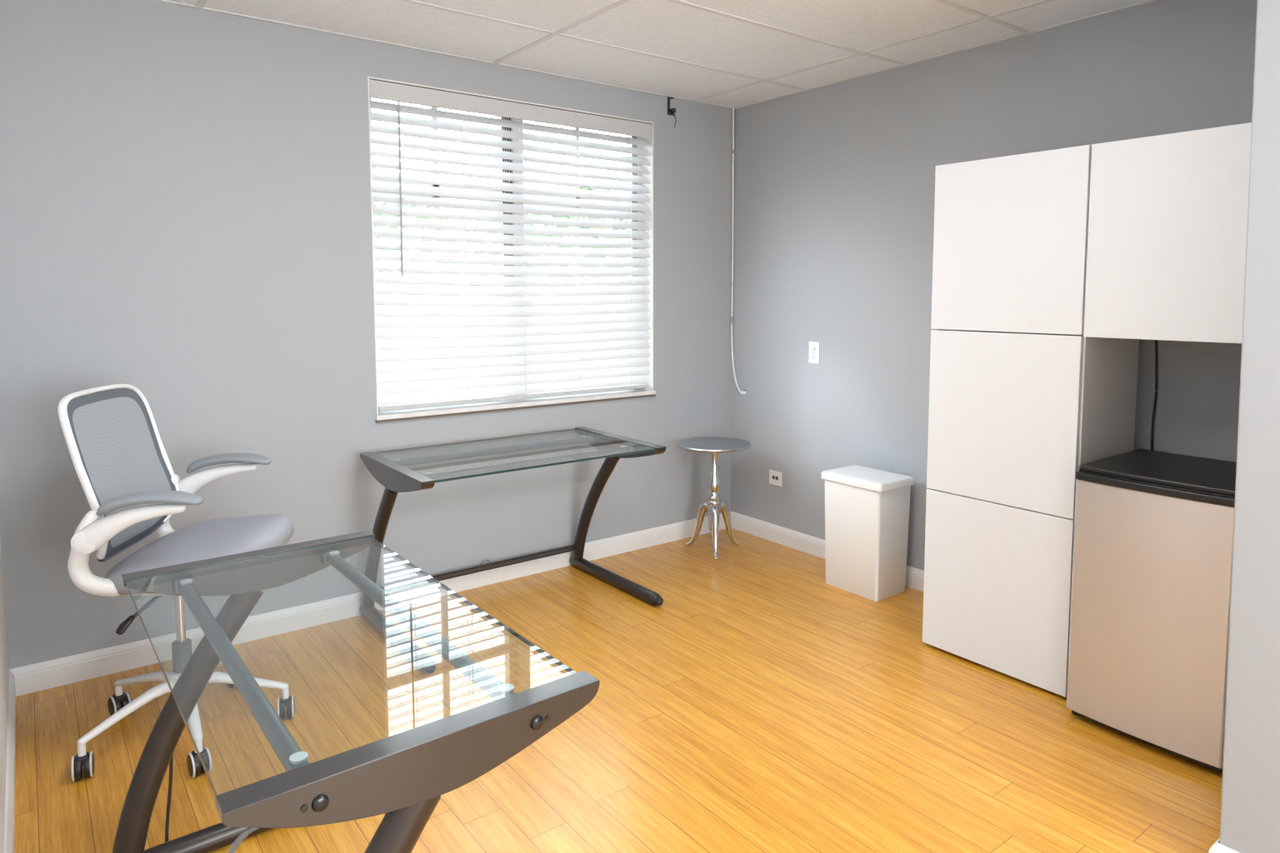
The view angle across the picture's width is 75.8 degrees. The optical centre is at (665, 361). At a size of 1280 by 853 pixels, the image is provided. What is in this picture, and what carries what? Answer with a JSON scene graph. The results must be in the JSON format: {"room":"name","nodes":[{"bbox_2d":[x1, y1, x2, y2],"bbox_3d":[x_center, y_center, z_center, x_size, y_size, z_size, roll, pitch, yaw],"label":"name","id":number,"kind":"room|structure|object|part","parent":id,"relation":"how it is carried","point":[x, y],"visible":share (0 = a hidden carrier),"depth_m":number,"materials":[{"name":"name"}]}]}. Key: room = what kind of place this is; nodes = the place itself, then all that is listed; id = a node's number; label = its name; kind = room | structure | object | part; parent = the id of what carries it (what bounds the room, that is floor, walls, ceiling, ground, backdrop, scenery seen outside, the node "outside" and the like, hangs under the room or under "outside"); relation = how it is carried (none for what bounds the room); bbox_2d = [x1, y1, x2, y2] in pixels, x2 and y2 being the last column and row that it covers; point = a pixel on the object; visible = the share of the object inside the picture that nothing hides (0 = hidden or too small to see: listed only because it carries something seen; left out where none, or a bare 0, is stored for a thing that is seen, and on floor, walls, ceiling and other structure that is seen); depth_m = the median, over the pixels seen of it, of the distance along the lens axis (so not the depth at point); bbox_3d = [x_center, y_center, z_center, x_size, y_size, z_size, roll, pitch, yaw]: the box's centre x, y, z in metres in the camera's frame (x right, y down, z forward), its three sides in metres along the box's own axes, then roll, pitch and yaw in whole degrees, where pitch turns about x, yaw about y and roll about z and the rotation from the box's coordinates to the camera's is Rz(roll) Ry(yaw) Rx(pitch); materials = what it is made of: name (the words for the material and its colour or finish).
{"room":"office","nodes":[
{"label":"office","id":0,"kind":"room"},
{"bbox_2d":[0,539,9,852],"bbox_3d":[-0.457,0.098,0.313,0.150,2.596,6.200,-4,6,-38],"label":"wall","id":1,"kind":"structure","parent":0,"point":[4,665],"depth_m":2.38,"materials":[{"name":"white paint"}]},
{"bbox_2d":[4,670,15,852],"bbox_3d":[-0.390,1.339,0.462,0.014,0.098,6.186,-4,6,-38],"label":"baseboard","id":2,"kind":"structure","parent":1,"relation":"attached to","point":[9,828],"depth_m":2.30,"materials":[{"name":"white"}]},
{"bbox_2d":[0,0,732,669],"bbox_3d":[-1.010,-0.202,3.913,3.735,2.596,0.170,-4,6,-38],"label":"wall","id":3,"kind":"structure","parent":0,"point":[186,207],"depth_m":3.28,"materials":[{"name":"grey paint"}]},
{"bbox_2d":[9,510,731,696],"bbox_3d":[-0.955,1.048,3.945,3.435,0.098,0.014,-4,6,-38],"label":"baseboard","id":4,"kind":"structure","parent":3,"relation":"attached to","point":[35,677],"depth_m":3.49,"materials":[{"name":"white wood"}]},
{"bbox_2d":[370,97,642,412],"bbox_3d":[-0.745,-0.528,4.135,1.533,1.474,0.067,-4,6,-38],"label":"window","id":5,"kind":"structure","parent":3,"relation":"in","point":[432,118],"depth_m":4.06,"materials":[{"name":"white plastic"}]},
{"bbox_2d":[369,79,652,411],"bbox_3d":[-0.690,-0.532,4.064,1.519,1.439,0.084,-4,6,-38],"label":"window blind","id":6,"kind":"object","parent":5,"relation":"attached to","point":[527,340],"visible":0.98,"depth_m":3.99,"materials":[{"name":"white plastic"}]},
{"bbox_3d":[-1.177,-0.480,3.695,0.002,1.378,0.058,-3,6,-32],"label":"ladder cord","id":7,"kind":"part","parent":6,"relation":"part of","materials":[{"name":"white fabric"}]},
{"bbox_3d":[-0.955,-0.494,3.869,0.002,1.378,0.058,-3,6,-32],"label":"ladder cord","id":8,"kind":"part","parent":6,"relation":"part of","materials":[{"name":"white fabric"}]},
{"bbox_3d":[-0.702,0.175,4.119,1.486,0.021,0.054,-4,6,-38],"label":"rail","id":9,"kind":"part","parent":6,"relation":"part of","materials":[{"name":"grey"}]},
{"bbox_3d":[-0.709,-0.510,4.060,0.002,1.378,0.058,-3,6,-32],"label":"ladder cord","id":10,"kind":"part","parent":6,"relation":"part of","materials":[{"name":"white fabric"}]},
{"bbox_3d":[-0.458,-0.526,4.256,0.002,1.378,0.058,-3,6,-32],"label":"ladder cord","id":11,"kind":"part","parent":6,"relation":"part of","materials":[{"name":"white fabric"}]},
{"bbox_3d":[-0.201,-0.542,4.457,0.002,1.378,0.058,-3,6,-32],"label":"ladder cord","id":12,"kind":"part","parent":6,"relation":"part of","materials":[{"name":"white fabric"}]},
{"bbox_2d":[367,76,653,414],"bbox_3d":[-0.702,-0.524,4.080,1.533,1.474,0.096,-4,6,-38],"label":"trim","id":13,"kind":"structure","parent":3,"relation":"attached to","point":[650,149],"depth_m":4.47,"materials":[{"name":"white paint"}]},
{"bbox_2d":[375,389,655,423],"bbox_3d":[-0.699,0.215,4.135,1.547,0.032,0.110,-4,6,-38],"label":"trim","id":14,"kind":"structure","parent":3,"relation":"attached to","point":[419,413],"depth_m":4.02,"materials":[{"name":"stone"}]},
{"bbox_2d":[667,96,676,127],"bbox_3d":[0.036,-1.369,4.510,0.054,0.164,0.030,-4,6,-38],"label":"bracket","id":15,"kind":"object","parent":3,"relation":"attached to","point":[672,111],"visible":1,"depth_m":4.50,"materials":[{"name":"grey metal"}]},
{"bbox_2d":[15,528,1222,852],"bbox_3d":[0.946,1.361,1.536,3.735,0.120,6.520,-4,6,-38],"label":"floor","id":16,"kind":"structure","parent":0,"point":[766,705],"depth_m":2.63,"materials":[{"name":"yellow wood"}]},
{"bbox_2d":[57,384,294,781],"bbox_3d":[-1.552,0.641,2.639,0.638,1.126,0.651,-1,5,-7],"label":"office chair","id":17,"kind":"object","parent":16,"relation":"on","point":[214,538],"visible":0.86,"depth_m":2.53,"materials":[{"name":"white fabric"}]},
{"bbox_2d":[75,751,89,765],"bbox_3d":[-1.712,1.167,2.409,0.032,0.024,0.040,-3,6,-31],"label":"hood","id":18,"kind":"object","parent":17,"relation":"attached to","point":[82,758],"depth_m":2.40,"materials":[{"name":"black plastic"}]},
{"bbox_3d":[-1.716,0.325,2.581,0.145,0.488,0.472,-1,5,-7],"label":"backrest frame","id":19,"kind":"part","parent":17,"relation":"part of","materials":[{"name":"white plastic"}]},
{"bbox_2d":[112,693,125,702],"bbox_3d":[-1.844,1.137,2.771,0.040,0.024,0.032,4,6,39],"label":"hood","id":20,"kind":"object","parent":17,"relation":"attached to","point":[117,697],"depth_m":2.76,"materials":[{"name":"black plastic"}]},
{"bbox_3d":[-1.709,0.342,2.583,0.109,0.438,0.394,-1,5,-7],"label":"panel","id":21,"kind":"part","parent":17,"relation":"part of","materials":[{"name":"grey fabric"}]},
{"bbox_3d":[-1.646,1.086,2.526,0.044,0.124,0.299,3,6,31],"label":"arm","id":22,"kind":"part","parent":17,"relation":"part of","materials":[{"name":"white plastic"}]},
{"bbox_3d":[-1.523,0.475,2.338,0.296,0.134,0.044,0,5,-4],"label":"armrest","id":23,"kind":"part","parent":17,"relation":"part of","materials":[{"name":"white plastic"}]},
{"bbox_3d":[-1.714,1.070,2.714,0.299,0.124,0.044,2,5,18],"label":"arm","id":24,"kind":"part","parent":17,"relation":"part of","materials":[{"name":"white plastic"}]},
{"bbox_3d":[-1.563,0.737,2.498,0.015,0.044,0.148,1,5,10],"label":"height lever","id":25,"kind":"part","parent":17,"relation":"part of","materials":[{"name":"grey"}]},
{"bbox_3d":[-1.462,1.085,2.537,0.044,0.124,0.299,-4,6,-39],"label":"arm","id":26,"kind":"part","parent":17,"relation":"part of","materials":[{"name":"white plastic"}]},
{"bbox_2d":[191,748,205,758],"bbox_3d":[-1.381,1.166,2.430,0.032,0.024,0.040,-4,7,-44],"label":"hood","id":27,"kind":"object","parent":17,"relation":"attached to","point":[202,752],"depth_m":2.42,"materials":[{"name":"black plastic"}]},
{"bbox_3d":[-1.477,0.612,2.635,0.476,0.154,0.504,-1,5,-7],"label":"seat","id":28,"kind":"part","parent":17,"relation":"part of","materials":[{"name":"grey fabric"}]},
{"bbox_3d":[-1.591,0.430,2.885,0.296,0.134,0.044,-1,5,-10],"label":"armrest","id":29,"kind":"part","parent":17,"relation":"part of","materials":[{"name":"white plastic"}]},
{"bbox_3d":[-1.407,1.072,2.704,0.299,0.124,0.044,-1,5,-14],"label":"arm","id":30,"kind":"part","parent":17,"relation":"part of","materials":[{"name":"white plastic"}]},
{"bbox_2d":[280,695,290,706],"bbox_3d":[-1.274,1.139,2.752,0.032,0.024,0.040,-2,5,-24],"label":"hood","id":31,"kind":"object","parent":17,"relation":"attached to","point":[285,700],"depth_m":2.74,"materials":[{"name":"black plastic"}]},
{"bbox_2d":[111,530,599,852],"bbox_3d":[-0.747,0.910,1.723,0.663,0.758,1.217,-4,6,-39],"label":"glass desk","id":32,"kind":"object","parent":16,"relation":"on","point":[404,776],"visible":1,"depth_m":1.39,"materials":[{"name":"black"}]},
{"bbox_3d":[-1.138,1.076,1.967,0.371,0.387,0.052,4,6,40],"label":"hanging cord","id":33,"kind":"part","parent":32,"relation":"part of","materials":[{"name":"black rubber"}]},
{"bbox_3d":[-1.190,0.898,2.052,0.360,0.654,0.050,-4,6,-39],"label":"leg","id":34,"kind":"part","parent":32,"relation":"part of","materials":[{"name":"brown metal"}]},
{"bbox_3d":[-0.597,0.951,1.132,0.089,0.649,0.038,-3,6,-34],"label":"hanging cord","id":35,"kind":"part","parent":32,"relation":"part of","materials":[{"name":"grey plastic"}]},
{"bbox_3d":[-0.844,0.575,1.589,0.031,0.030,1.066,-4,6,-39],"label":"support rail","id":36,"kind":"part","parent":32,"relation":"part of","materials":[{"name":"grey metal"}]},
{"bbox_3d":[-1.056,0.543,2.130,0.588,0.094,0.050,-4,6,-39],"label":"panel","id":37,"kind":"part","parent":32,"relation":"part of","materials":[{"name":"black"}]},
{"bbox_3d":[-0.493,0.971,1.191,0.360,0.654,0.050,-4,6,-39],"label":"leg","id":38,"kind":"part","parent":32,"relation":"part of","materials":[{"name":"brown metal"}]},
{"bbox_3d":[-0.360,0.616,1.269,0.588,0.094,0.050,-4,6,-39],"label":"panel","id":39,"kind":"part","parent":32,"relation":"part of","materials":[{"name":"black"}]},
{"bbox_3d":[-0.577,0.557,1.803,0.031,0.030,1.066,-4,6,-39],"label":"support rail","id":40,"kind":"part","parent":32,"relation":"part of","materials":[{"name":"grey"}]},
{"bbox_2d":[360,426,666,673],"bbox_3d":[-0.678,0.752,3.647,1.133,0.738,0.767,-4,6,-38],"label":"glass desk","id":41,"kind":"object","parent":16,"relation":"on","point":[396,478],"visible":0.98,"depth_m":3.62,"materials":[{"name":"black"}]},
{"bbox_3d":[-1.201,0.788,3.445,0.050,0.646,0.410,-4,6,-38],"label":"leg","id":42,"kind":"part","parent":41,"relation":"part of","materials":[{"name":"brown metal"}]},
{"bbox_3d":[-1.077,0.461,3.260,0.050,0.094,0.690,-4,6,-38],"label":"panel","id":43,"kind":"part","parent":41,"relation":"part of","materials":[{"name":"black metal"}]},
{"bbox_3d":[-0.768,0.408,3.734,1.031,0.030,0.031,-4,6,-38],"label":"support rail","id":44,"kind":"part","parent":41,"relation":"part of","materials":[{"name":"grey metal"}]},
{"bbox_3d":[-0.657,0.395,3.590,1.023,0.010,0.674,-4,6,-38],"label":"glass","id":45,"kind":"part","parent":41,"relation":"part of","materials":[{"name":"grey"}]},
{"bbox_3d":[-0.559,0.431,3.467,1.031,0.030,0.031,-4,6,-38],"label":"support rail","id":46,"kind":"part","parent":41,"relation":"part of","materials":[{"name":"grey metal"}]},
{"bbox_3d":[-0.355,0.735,4.106,0.050,0.646,0.410,-4,6,-38],"label":"leg","id":47,"kind":"part","parent":41,"relation":"part of","materials":[{"name":"brown metal"}]},
{"bbox_3d":[-0.231,0.407,3.920,0.050,0.094,0.690,-4,6,-38],"label":"panel","id":48,"kind":"part","parent":41,"relation":"part of","materials":[{"name":"black"}]},
{"bbox_2d":[677,436,751,559],"bbox_3d":[0.265,0.748,4.521,0.403,0.600,0.403,-4,6,-38],"label":"pedestal table","id":49,"kind":"object","parent":16,"relation":"on","point":[714,446],"visible":1,"depth_m":4.50,"materials":[{"name":"silver metal"}]},
{"bbox_3d":[0.189,0.909,4.578,0.175,0.270,0.046,3,5,30],"label":"leg","id":50,"kind":"part","parent":49,"relation":"part of","materials":[{"name":"silver metal"}]},
{"bbox_3d":[0.265,0.920,4.449,0.046,0.270,0.175,0,5,0],"label":"leg","id":51,"kind":"part","parent":49,"relation":"part of","materials":[{"name":"silver metal"}]},
{"bbox_3d":[0.341,0.909,4.576,0.175,0.270,0.046,-2,5,-28],"label":"leg","id":52,"kind":"part","parent":49,"relation":"part of","materials":[{"name":"silver metal"}]},
{"bbox_2d":[821,465,914,601],"bbox_3d":[0.962,0.818,3.956,0.262,0.560,0.360,-4,6,-38],"label":"waste bin","id":53,"kind":"object","parent":16,"relation":"on","point":[867,509],"visible":1,"depth_m":3.86,"materials":[{"name":"white plastic"}]},
{"bbox_3d":[0.962,0.559,3.934,0.262,0.040,0.360,-4,6,-38],"label":"lid","id":54,"kind":"part","parent":53,"relation":"part of","materials":[{"name":"white plastic"}]},
{"bbox_2d":[922,145,1139,697],"bbox_3d":[1.390,0.208,3.147,0.440,1.912,0.586,-4,6,-38],"label":"tall cabinet","id":55,"kind":"object","parent":16,"relation":"on","point":[1020,399],"visible":0.8,"depth_m":2.97,"materials":[{"name":"white plastic"}]},
{"bbox_3d":[1.222,0.841,3.071,0.019,0.628,0.581,-4,6,-38],"label":"door","id":56,"kind":"part","parent":55,"relation":"part of","materials":[{"name":"white paint"}]},
{"bbox_3d":[1.222,0.210,3.019,0.019,0.628,0.581,-4,6,-38],"label":"door","id":57,"kind":"part","parent":55,"relation":"part of","materials":[{"name":"white paint"}]},
{"bbox_3d":[1.223,-0.420,2.967,0.019,0.628,0.581,-4,6,-38],"label":"door","id":58,"kind":"part","parent":55,"relation":"part of","materials":[{"name":"white paint"}]},
{"bbox_2d":[1066,449,1236,773],"bbox_3d":[1.666,0.775,2.687,0.504,0.860,0.460,-4,6,-38],"label":"mini fridge","id":59,"kind":"object","parent":16,"relation":"on","point":[1153,536],"visible":0.78,"depth_m":2.52,"materials":[{"name":"beige metal"}]},
{"bbox_3d":[1.513,1.190,2.602,0.035,0.022,0.440,-4,6,-38],"label":"kick plate","id":60,"kind":"part","parent":59,"relation":"part of","materials":[{"name":"black plastic"}]},
{"bbox_2d":[1079,449,1236,495],"bbox_3d":[1.674,0.353,2.658,0.484,0.015,0.460,-4,6,-38],"label":"countertop","id":61,"kind":"structure","parent":59,"relation":"on","point":[1204,474],"depth_m":2.63,"materials":[{"name":"black plastic"}]},
{"bbox_2d":[153,0,1159,109],"bbox_3d":[0.956,-1.213,1.313,3.435,0.065,6.200,-4,6,-38],"label":"ceiling","id":62,"kind":"structure","parent":0,"point":[731,54],"depth_m":3.37,"materials":[{"name":"tile"}]},
{"bbox_2d":[730,108,746,394],"bbox_3d":[0.431,-0.637,4.810,0.022,1.672,0.132,-4,6,-38],"label":"cable","id":63,"kind":"object","parent":62,"relation":"hanging from","point":[744,392],"visible":1,"depth_m":4.84,"materials":[{"name":"white plastic"}]},
{"bbox_2d":[730,0,1257,570],"bbox_3d":[1.398,-0.185,3.748,0.150,2.596,3.062,-4,6,-38],"label":"wall","id":64,"kind":"structure","parent":0,"point":[834,184],"depth_m":3.97,"materials":[{"name":"grey paint"}]},
{"bbox_2d":[769,470,782,486],"bbox_3d":[0.624,0.667,4.679,0.008,0.084,0.100,-4,6,-38],"label":"wall jack","id":65,"kind":"object","parent":64,"relation":"attached to","point":[775,477],"visible":1,"depth_m":4.67,"materials":[{"name":"white plastic"}]},
{"bbox_2d":[808,341,819,364],"bbox_3d":[0.790,-0.045,4.402,0.016,0.116,0.072,-4,6,-38],"label":"wall outlet","id":66,"kind":"object","parent":64,"relation":"attached to","point":[813,346],"visible":1,"depth_m":4.40,"materials":[{"name":"white plastic"}]},
{"bbox_2d":[730,511,924,591],"bbox_3d":[1.305,1.061,3.834,0.014,0.098,2.948,-4,6,-38],"label":"baseboard","id":67,"kind":"structure","parent":64,"relation":"attached to","point":[803,542],"depth_m":4.60,"materials":[{"name":"white wood"}]},
{"bbox_2d":[1150,340,1157,450],"bbox_3d":[1.830,0.223,3.076,0.016,0.663,0.037,0,5,1],"label":"power cord","id":68,"kind":"object","parent":64,"relation":"attached to","point":[1156,341],"visible":0.48,"depth_m":3.07,"materials":[{"name":"black plastic"}]},
{"bbox_2d":[1083,122,1251,344],"bbox_3d":[1.791,-0.392,2.665,0.539,0.636,0.582,-4,6,-38],"label":"upper cabinet","id":69,"kind":"object","parent":64,"relation":"attached to","point":[1167,219],"visible":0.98,"depth_m":2.53,"materials":[{"name":"white plastic"}]},
{"bbox_2d":[1219,0,1279,852],"bbox_3d":[2.827,0.044,1.020,1.275,2.596,3.266,-4,6,-38],"label":"wall","id":70,"kind":"structure","parent":0,"point":[1250,803],"depth_m":1.88,"materials":[{"name":"grey paint"}]},
{"bbox_2d":[1208,837,1219,852],"bbox_3d":[1.422,1.208,2.069,0.264,0.098,0.014,-4,6,-38],"label":"baseboard","id":71,"kind":"structure","parent":70,"relation":"attached to","point":[1212,849],"depth_m":1.98,"materials":[{"name":"white"}]},
{"bbox_2d":[1215,843,1239,852],"bbox_3d":[2.326,1.322,0.717,0.014,0.098,3.238,-4,6,-38],"label":"baseboard","id":72,"kind":"structure","parent":70,"relation":"attached to","point":[1220,848],"depth_m":1.97,"materials":[{"name":"white"}]},
{"label":"outside","id":73,"kind":"structure","parent":0,"visible":0},
{"bbox_3d":[-18.292,-0.546,28.816,80.000,0.100,59.400,-4,6,-38],"label":"ground","id":74,"kind":"structure","parent":73,"visible":0},
{"bbox_2d":[373,167,494,306],"bbox_3d":[-3.539,-0.484,8.929,3.494,3.456,3.460,-4,6,-38],"label":"tree","id":75,"kind":"object","parent":74,"relation":"on","point":[374,168],"visible":0.02,"depth_m":8.59,"materials":[{"name":"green plant"}]},
{"bbox_2d":[476,185,625,296],"bbox_3d":[-1.242,-0.878,12.489,3.562,3.658,3.522,-4,6,-38],"label":"tree","id":76,"kind":"object","parent":74,"relation":"on","point":[571,187],"visible":0.03,"depth_m":11.91,"materials":[{"name":"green plant"}]}
]}

